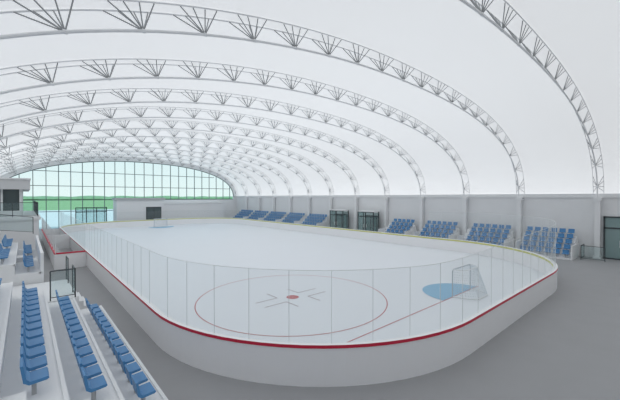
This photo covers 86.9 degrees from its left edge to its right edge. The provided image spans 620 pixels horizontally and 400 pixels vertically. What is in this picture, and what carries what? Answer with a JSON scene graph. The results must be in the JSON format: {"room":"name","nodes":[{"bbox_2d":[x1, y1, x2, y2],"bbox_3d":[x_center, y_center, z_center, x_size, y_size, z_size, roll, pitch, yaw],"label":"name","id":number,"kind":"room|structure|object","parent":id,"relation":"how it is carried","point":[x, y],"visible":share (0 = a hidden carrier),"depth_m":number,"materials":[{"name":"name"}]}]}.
{"room":"ice rink","nodes":[
{"label":"ice rink","id":0,"kind":"room"},
{"bbox_2d":[2,157,235,217],"bbox_3d":[-28.531,-1.474,53.991,36.000,10.950,0.300,0,1,-41],"label":"wall","id":1,"kind":"structure","parent":0,"point":[229,204],"depth_m":59.05,"materials":[{"name":"white paint"}]},
{"bbox_2d":[9,161,233,224],"bbox_3d":[-28.531,-1.173,53.994,35.156,10.348,0.180,0,1,-41],"label":"window","id":2,"kind":"structure","parent":1,"relation":"in","point":[58,171],"depth_m":50.94,"materials":[{"name":"grey metal"}]},
{"bbox_2d":[0,0,619,195],"bbox_3d":[-6.016,-3.626,28.161,36.000,6.530,68.900,0,1,-41],"label":"ceiling","id":3,"kind":"structure","parent":0,"point":[448,41],"depth_m":18.04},
{"bbox_2d":[1,156,237,195],"bbox_3d":[-28.033,-3.672,53.410,35.991,6.562,0.644,0,1,-41],"label":"roof truss","id":4,"kind":"object","parent":3,"relation":"attached to","point":[217,173],"visible":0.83,"depth_m":51.88,"materials":[{"name":"metal"}]},
{"bbox_2d":[39,228,619,399],"bbox_3d":[-5.983,4.389,28.197,36.600,0.300,68.900,0,1,-41],"label":"floor","id":5,"kind":"structure","parent":0,"point":[566,347],"depth_m":8.84,"materials":[{"name":"rubber"}]},
{"bbox_2d":[0,177,40,249],"bbox_3d":[-25.284,1.325,27.057,4.250,5.850,14.200,0,1,-41],"label":"cabin","id":6,"kind":"object","parent":5,"relation":"on","point":[11,189],"visible":0.83,"depth_m":22.96,"materials":[{"name":"white paint"}]},
{"bbox_2d":[3,201,37,216],"bbox_3d":[-25.300,0.630,27.035,4.039,1.019,13.842,0,1,-41],"label":"glass railing","id":7,"kind":"object","parent":6,"relation":"on","point":[34,202],"visible":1,"depth_m":22.91,"materials":[{"name":"grey"}]},
{"bbox_2d":[0,234,43,285],"bbox_3d":[-14.545,2.528,14.606,3.850,3.674,7.900,0,1,-41],"label":"grandstand","id":8,"kind":"object","parent":5,"relation":"on","point":[26,264],"visible":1,"depth_m":13.12,"materials":[{"name":"white paint"}]},
{"bbox_2d":[0,214,33,233],"bbox_3d":[-16.883,1.252,17.730,2.885,1.369,0.044,0,1,-41],"label":"glass railing","id":9,"kind":"object","parent":8,"relation":"on","point":[0,214],"visible":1,"depth_m":18.32,"materials":[{"name":"grey"}]},
{"bbox_2d":[41,218,85,269],"bbox_3d":[-21.880,2.938,28.366,1.620,2.600,20.525,0,1,-41],"label":"bench","id":10,"kind":"object","parent":5,"relation":"on","point":[53,241],"visible":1,"depth_m":21.48,"materials":[{"name":"white"}]},
{"bbox_2d":[0,278,167,399],"bbox_3d":[-2.539,2.645,1.923,5.270,3.674,20.200,0,1,-41],"label":"grandstand","id":11,"kind":"object","parent":5,"relation":"on","point":[59,350],"visible":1,"depth_m":6.50,"materials":[{"name":"white paint"}]},
{"bbox_2d":[12,279,91,309],"bbox_3d":[-10.322,3.825,10.804,5.400,1.150,3.200,0,1,-41],"label":"platform","id":12,"kind":"object","parent":11,"relation":"attached to","point":[63,287],"visible":0.27,"depth_m":11.84,"materials":[{"name":"white paint"}]},
{"bbox_2d":[49,256,75,300],"bbox_3d":[-9.095,2.746,11.863,0.689,0.969,3.142,0,1,-41],"label":"glass railing","id":13,"kind":"object","parent":12,"relation":"on","point":[67,258],"visible":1,"depth_m":10.90,"materials":[{"name":"grey"}]},
{"bbox_2d":[75,207,106,223],"bbox_3d":[-33.058,2.567,49.482,4.000,2.950,0.200,0,1,-41],"label":"door","id":14,"kind":"structure","parent":5,"relation":"on","point":[96,211],"depth_m":49.53,"materials":[{"name":"grey metal"}]},
{"bbox_2d":[112,198,164,220],"bbox_3d":[-27.538,1.837,52.732,7.200,4.350,2.850,0,1,-41],"label":"kiosk","id":15,"kind":"object","parent":5,"relation":"on","point":[124,209],"visible":0.71,"depth_m":51.45,"materials":[{"name":"paint"}]},
{"bbox_2d":[164,202,223,218],"bbox_3d":[-20.951,2.228,59.179,11.000,3.450,1.700,0,1,-41],"label":"wall","id":16,"kind":"structure","parent":5,"relation":"on","point":[213,209],"depth_m":58.44,"materials":[{"name":"white paint"}]},
{"bbox_2d":[231,210,252,217],"bbox_3d":[-12.526,2.902,60.496,2.220,2.077,4.560,0,1,-41],"label":"stand","id":17,"kind":"object","parent":5,"relation":"on","point":[240,215],"visible":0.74,"depth_m":60.50,"materials":[{"name":"white paint"}]},
{"bbox_2d":[245,197,247,212],"bbox_3d":[-12.103,1.700,62.115,0.540,4.450,0.480,0,1,-41],"label":"support column","id":18,"kind":"structure","parent":5,"relation":"on","point":[246,198],"depth_m":61.96,"materials":[{"name":"white paint"}]},
{"bbox_2d":[244,210,268,219],"bbox_3d":[-9.239,2.937,56.728,2.220,2.077,4.560,0,1,-41],"label":"stand","id":19,"kind":"object","parent":5,"relation":"on","point":[256,216],"visible":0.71,"depth_m":56.69,"materials":[{"name":"white paint"}]},
{"bbox_2d":[257,197,260,213],"bbox_3d":[-9.112,1.732,58.686,0.540,4.450,0.480,0,1,-41],"label":"support column","id":20,"kind":"structure","parent":5,"relation":"on","point":[258,198],"depth_m":58.53,"materials":[{"name":"white paint"}]},
{"bbox_2d":[260,211,285,221],"bbox_3d":[-5.952,2.972,52.961,2.220,2.077,4.560,0,1,-41],"label":"stand","id":21,"kind":"object","parent":5,"relation":"on","point":[276,216],"visible":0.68,"depth_m":53.06,"materials":[{"name":"white paint"}]},
{"bbox_2d":[272,197,275,213],"bbox_3d":[-6.121,1.764,55.258,0.540,4.450,0.480,0,1,-41],"label":"support column","id":22,"kind":"structure","parent":5,"relation":"on","point":[273,198],"depth_m":55.16,"materials":[{"name":"white paint"}]},
{"bbox_2d":[288,197,291,213],"bbox_3d":[-3.130,1.796,51.829,0.540,4.450,0.480,0,1,-41],"label":"support column","id":23,"kind":"structure","parent":5,"relation":"on","point":[289,198],"depth_m":51.65,"materials":[{"name":"white paint"}]},
{"bbox_2d":[277,212,305,223],"bbox_3d":[-2.797,3.005,49.344,2.220,2.077,4.160,0,1,-41],"label":"stand","id":24,"kind":"object","parent":5,"relation":"on","point":[290,218],"visible":0.68,"depth_m":49.45,"materials":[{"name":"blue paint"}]},
{"bbox_2d":[70,223,543,342],"bbox_3d":[-8.000,4.181,31.877,23.510,0.009,50.210,0,1,-41],"label":"ice rink","id":25,"kind":"object","parent":5,"relation":"on","point":[286,304],"visible":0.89,"depth_m":17.75,"materials":[{"name":"white ice"}]},
{"bbox_2d":[154,218,166,226],"bbox_3d":[-22.636,3.392,49.256,1.892,1.246,0.998,0,1,-41],"label":"goal","id":26,"kind":"object","parent":25,"relation":"on","point":[158,218],"visible":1,"depth_m":49.34,"materials":[{"name":"grey"}]},
{"bbox_2d":[59,211,557,386],"bbox_3d":[-8.000,2.577,31.862,23.840,3.257,50.540,0,1,-41],"label":"dasher boards","id":27,"kind":"object","parent":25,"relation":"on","point":[341,364],"visible":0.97,"depth_m":8.86,"materials":[{"name":"white plastic"}]},
{"bbox_2d":[452,264,487,299],"bbox_3d":[7.370,3.710,14.861,1.892,1.246,0.998,0,1,-41],"label":"goal","id":28,"kind":"object","parent":25,"relation":"on","point":[470,266],"visible":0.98,"depth_m":14.59,"materials":[{"name":"grey"}]},
{"bbox_2d":[307,197,310,216],"bbox_3d":[-0.139,1.827,48.401,0.540,4.450,0.480,0,1,-41],"label":"support column","id":29,"kind":"structure","parent":5,"relation":"on","point":[308,198],"depth_m":48.25,"materials":[{"name":"white paint"}]},
{"bbox_2d":[296,214,328,226],"bbox_3d":[0.292,3.038,45.802,2.220,2.077,4.360,0,1,-41],"label":"stand","id":30,"kind":"object","parent":5,"relation":"on","point":[322,221],"visible":0.74,"depth_m":45.56,"materials":[{"name":"white paint"}]},
{"bbox_2d":[328,197,332,226],"bbox_3d":[2.852,1.859,44.972,0.540,4.450,0.480,0,1,-41],"label":"support column","id":31,"kind":"structure","parent":5,"relation":"on","point":[329,198],"depth_m":44.87,"materials":[{"name":"white paint"}]},
{"bbox_2d":[330,209,348,228],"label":"door","id":32,"kind":"structure","parent":5,"relation":"on","point":[340,219],"depth_m":42.64,"materials":[{"name":"grey metal"}]},
{"bbox_2d":[353,197,358,229],"bbox_3d":[5.843,1.891,41.543,0.540,4.450,0.480,0,1,-41],"label":"support column","id":33,"kind":"structure","parent":5,"relation":"on","point":[354,198],"depth_m":41.37,"materials":[{"name":"white paint"}]},
{"bbox_2d":[357,210,378,231],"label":"door","id":34,"kind":"structure","parent":5,"relation":"on","point":[370,220],"depth_m":39.17,"materials":[{"name":"grey metal"}]},
{"bbox_2d":[383,197,388,227],"bbox_3d":[8.834,1.923,38.115,0.540,4.450,0.480,0,1,-41],"label":"support column","id":35,"kind":"structure","parent":5,"relation":"on","point":[384,198],"depth_m":37.95,"materials":[{"name":"white paint"}]},
{"bbox_2d":[378,219,416,234],"bbox_3d":[9.430,3.135,35.328,2.220,2.077,3.360,0,1,-41],"label":"stand","id":36,"kind":"object","parent":5,"relation":"on","point":[398,227],"visible":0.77,"depth_m":35.30,"materials":[{"name":"white paint"}]},
{"bbox_2d":[418,197,424,230],"bbox_3d":[11.825,1.954,34.686,0.540,4.450,0.480,0,1,-41],"label":"support column","id":37,"kind":"structure","parent":5,"relation":"on","point":[421,199],"depth_m":34.55,"materials":[{"name":"white paint"}]},
{"bbox_2d":[413,221,459,238],"bbox_3d":[12.355,3.166,31.975,2.220,2.077,3.660,0,1,-41],"label":"stand","id":38,"kind":"object","parent":5,"relation":"on","point":[448,232],"visible":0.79,"depth_m":31.93,"materials":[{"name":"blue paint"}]},
{"bbox_2d":[462,197,468,234],"bbox_3d":[14.816,1.986,31.258,0.540,4.450,0.480,0,1,-41],"label":"support column","id":39,"kind":"structure","parent":5,"relation":"on","point":[464,200],"depth_m":31.15,"materials":[{"name":"white paint"}]},
{"bbox_2d":[457,223,513,246],"bbox_3d":[15.314,3.197,28.584,2.220,2.077,3.860,0,1,-41],"label":"stand","id":40,"kind":"object","parent":5,"relation":"on","point":[471,235],"visible":0.66,"depth_m":28.50,"materials":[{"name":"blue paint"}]},
{"bbox_2d":[515,198,522,240],"bbox_3d":[17.807,2.018,27.829,0.540,4.450,0.480,0,1,-41],"label":"support column","id":41,"kind":"structure","parent":5,"relation":"on","point":[518,200],"depth_m":27.70,"materials":[{"name":"white paint"}]},
{"bbox_2d":[515,226,578,259],"bbox_3d":[18.239,3.228,25.231,2.220,2.077,3.560,0,1,-41],"label":"stand","id":42,"kind":"object","parent":5,"relation":"on","point":[567,247],"visible":0.91,"depth_m":24.90,"materials":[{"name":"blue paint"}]},
{"bbox_2d":[592,198,601,258],"bbox_3d":[21.127,2.053,24.024,0.540,4.450,0.480,0,1,-41],"label":"support column","id":43,"kind":"structure","parent":5,"relation":"on","point":[597,201],"depth_m":23.90,"materials":[{"name":"white paint"}]},
{"bbox_3d":[-5.549,2.268,0.754,0.540,4.450,0.480,0,1,-41],"label":"support column","id":44,"kind":"structure","parent":5,"relation":"on","visible":0},
{"bbox_2d":[459,0,603,197],"bbox_3d":[7.794,-3.292,12.342,35.991,6.562,0.644,0,1,-41],"label":"roof truss","id":45,"kind":"object","parent":44,"relation":"on","point":[513,37],"visible":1,"depth_m":13.93,"materials":[{"name":"metal"}]},
{"bbox_3d":[-8.869,2.233,4.559,0.540,4.450,0.480,0,1,-41],"label":"support column","id":46,"kind":"structure","parent":5,"relation":"on","visible":0},
{"bbox_2d":[0,0,524,197],"bbox_3d":[4.474,-3.328,16.148,35.991,6.562,0.644,0,1,-41],"label":"roof truss","id":47,"kind":"object","parent":46,"relation":"on","point":[61,29],"visible":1,"depth_m":10.10,"materials":[{"name":"metal"}]},
{"bbox_3d":[-11.860,2.201,7.988,0.540,4.450,0.480,0,1,-41],"label":"support column","id":48,"kind":"structure","parent":5,"relation":"on","visible":0},
{"bbox_2d":[0,58,469,197],"bbox_3d":[1.483,-3.359,19.576,35.991,6.562,0.644,0,1,-41],"label":"roof truss","id":49,"kind":"object","parent":48,"relation":"on","point":[155,76],"visible":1,"depth_m":13.89,"materials":[{"name":"metal"}]},
{"bbox_3d":[-14.851,2.169,11.416,0.540,4.450,0.480,0,1,-41],"label":"support column","id":50,"kind":"structure","parent":5,"relation":"on","visible":0},
{"bbox_2d":[0,88,425,196],"bbox_3d":[-1.508,-3.391,23.005,35.991,6.562,0.644,0,1,-41],"label":"roof truss","id":51,"kind":"object","parent":50,"relation":"on","point":[163,99],"visible":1,"depth_m":17.77,"materials":[{"name":"metal"}]},
{"bbox_3d":[-17.842,2.138,14.845,0.540,4.450,0.480,0,1,-41],"label":"support column","id":52,"kind":"structure","parent":5,"relation":"on","visible":0},
{"bbox_2d":[0,106,389,196],"bbox_3d":[-4.499,-3.423,26.433,35.991,6.562,0.644,0,1,-41],"label":"roof truss","id":53,"kind":"object","parent":52,"relation":"on","point":[110,117],"visible":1,"depth_m":21.96,"materials":[{"name":"metal"}]},
{"bbox_3d":[-20.833,2.106,18.273,0.540,4.450,0.480,0,1,-41],"label":"support column","id":54,"kind":"structure","parent":5,"relation":"on","visible":0},
{"bbox_2d":[0,119,358,194],"bbox_3d":[-7.490,-3.455,29.862,35.991,6.562,0.644,0,1,-41],"label":"roof truss","id":55,"kind":"object","parent":54,"relation":"on","point":[139,120],"visible":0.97,"depth_m":25.85,"materials":[{"name":"metal"}]},
{"bbox_3d":[-23.824,2.074,21.702,0.540,4.450,0.480,0,1,-41],"label":"support column","id":56,"kind":"structure","parent":5,"relation":"on","visible":0},
{"bbox_2d":[0,129,333,196],"bbox_3d":[-10.481,-3.486,33.291,35.991,6.562,0.644,0,1,-41],"label":"roof truss","id":57,"kind":"object","parent":56,"relation":"on","point":[167,130],"visible":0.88,"depth_m":30.94,"materials":[{"name":"metal"}]},
{"bbox_3d":[-26.815,2.043,25.130,0.540,4.450,0.480,0,1,-41],"label":"support column","id":58,"kind":"structure","parent":5,"relation":"on","visible":0},
{"bbox_2d":[0,136,311,193],"bbox_3d":[-13.472,-3.518,36.719,35.991,6.562,0.644,0,1,-41],"label":"roof truss","id":59,"kind":"object","parent":58,"relation":"on","point":[176,140],"visible":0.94,"depth_m":34.21,"materials":[{"name":"metal"}]},
{"bbox_3d":[-29.806,2.011,28.559,0.540,4.450,0.480,0,1,-41],"label":"support column","id":60,"kind":"structure","parent":5,"relation":"on","visible":0},
{"bbox_2d":[0,142,292,194],"bbox_3d":[-16.463,-3.550,40.148,35.991,6.562,0.644,0,1,-41],"label":"roof truss","id":61,"kind":"object","parent":60,"relation":"on","point":[113,146],"visible":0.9,"depth_m":36.91,"materials":[{"name":"metal"}]},
{"bbox_3d":[-32.797,1.979,31.988,0.540,4.450,0.480,0,1,-41],"label":"support column","id":62,"kind":"structure","parent":5,"relation":"on","visible":0},
{"bbox_2d":[0,146,275,195],"bbox_3d":[-19.454,-3.581,43.576,35.991,6.562,0.644,0,1,-41],"label":"roof truss","id":63,"kind":"object","parent":62,"relation":"on","point":[178,151],"visible":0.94,"depth_m":40.78,"materials":[{"name":"metal"}]},
{"bbox_3d":[-35.788,1.947,35.416,0.540,4.450,0.480,0,1,-41],"label":"support column","id":64,"kind":"structure","parent":5,"relation":"on","visible":0},
{"bbox_2d":[0,150,260,195],"bbox_3d":[-22.446,-3.613,47.005,35.991,6.562,0.644,0,1,-41],"label":"roof truss","id":65,"kind":"object","parent":64,"relation":"on","point":[139,152],"visible":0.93,"depth_m":44.49,"materials":[{"name":"metal"}]},
{"bbox_3d":[-38.779,1.916,38.845,0.540,4.450,0.480,0,1,-41],"label":"support column","id":66,"kind":"structure","parent":5,"relation":"on","visible":0},
{"bbox_2d":[1,154,247,196],"bbox_3d":[-25.437,-3.645,50.433,35.991,6.562,0.644,0,1,-41],"label":"roof truss","id":67,"kind":"object","parent":66,"relation":"on","point":[133,157],"visible":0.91,"depth_m":48.89,"materials":[{"name":"metal"}]},
{"bbox_2d":[236,197,619,257],"bbox_3d":[7.694,1.754,40.105,0.300,4.750,68.900,0,1,-41],"label":"wall","id":68,"kind":"structure","parent":0,"point":[577,214],"depth_m":31.02,"materials":[{"name":"paint"}]},
{"bbox_2d":[236,193,619,197],"bbox_3d":[7.543,-0.470,39.953,0.100,0.300,68.100,0,1,-41],"label":"trim","id":69,"kind":"structure","parent":68,"relation":"attached to","point":[614,195],"depth_m":29.79,"materials":[{"name":"white paint"}]},
{"bbox_2d":[603,216,619,259],"bbox_3d":[22.644,2.741,22.567,0.197,3.100,3.600,0,1,-41],"label":"door","id":70,"kind":"structure","parent":68,"relation":"in","point":[611,224],"depth_m":23.60,"materials":[{"name":"clear glass"}]},
{"label":"outside","id":71,"kind":"structure","parent":0,"visible":0},
{"bbox_2d":[23,199,226,210],"bbox_3d":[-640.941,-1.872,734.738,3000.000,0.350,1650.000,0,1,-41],"label":"grass field","id":72,"kind":"structure","parent":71,"point":[51,204],"depth_m":206.45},
{"bbox_2d":[23,196,232,199],"bbox_3d":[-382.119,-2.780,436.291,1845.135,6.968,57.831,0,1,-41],"label":"tree line","id":73,"kind":"object","parent":72,"relation":"on","point":[24,197],"visible":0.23,"depth_m":483.41,"materials":[{"name":"green plant"}]},
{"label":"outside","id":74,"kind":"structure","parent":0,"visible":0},
{"bbox_2d":[38,209,112,228],"bbox_3d":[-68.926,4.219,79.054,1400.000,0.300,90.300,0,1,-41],"label":"paving","id":75,"kind":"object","parent":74,"point":[52,217],"depth_m":76.49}
]}

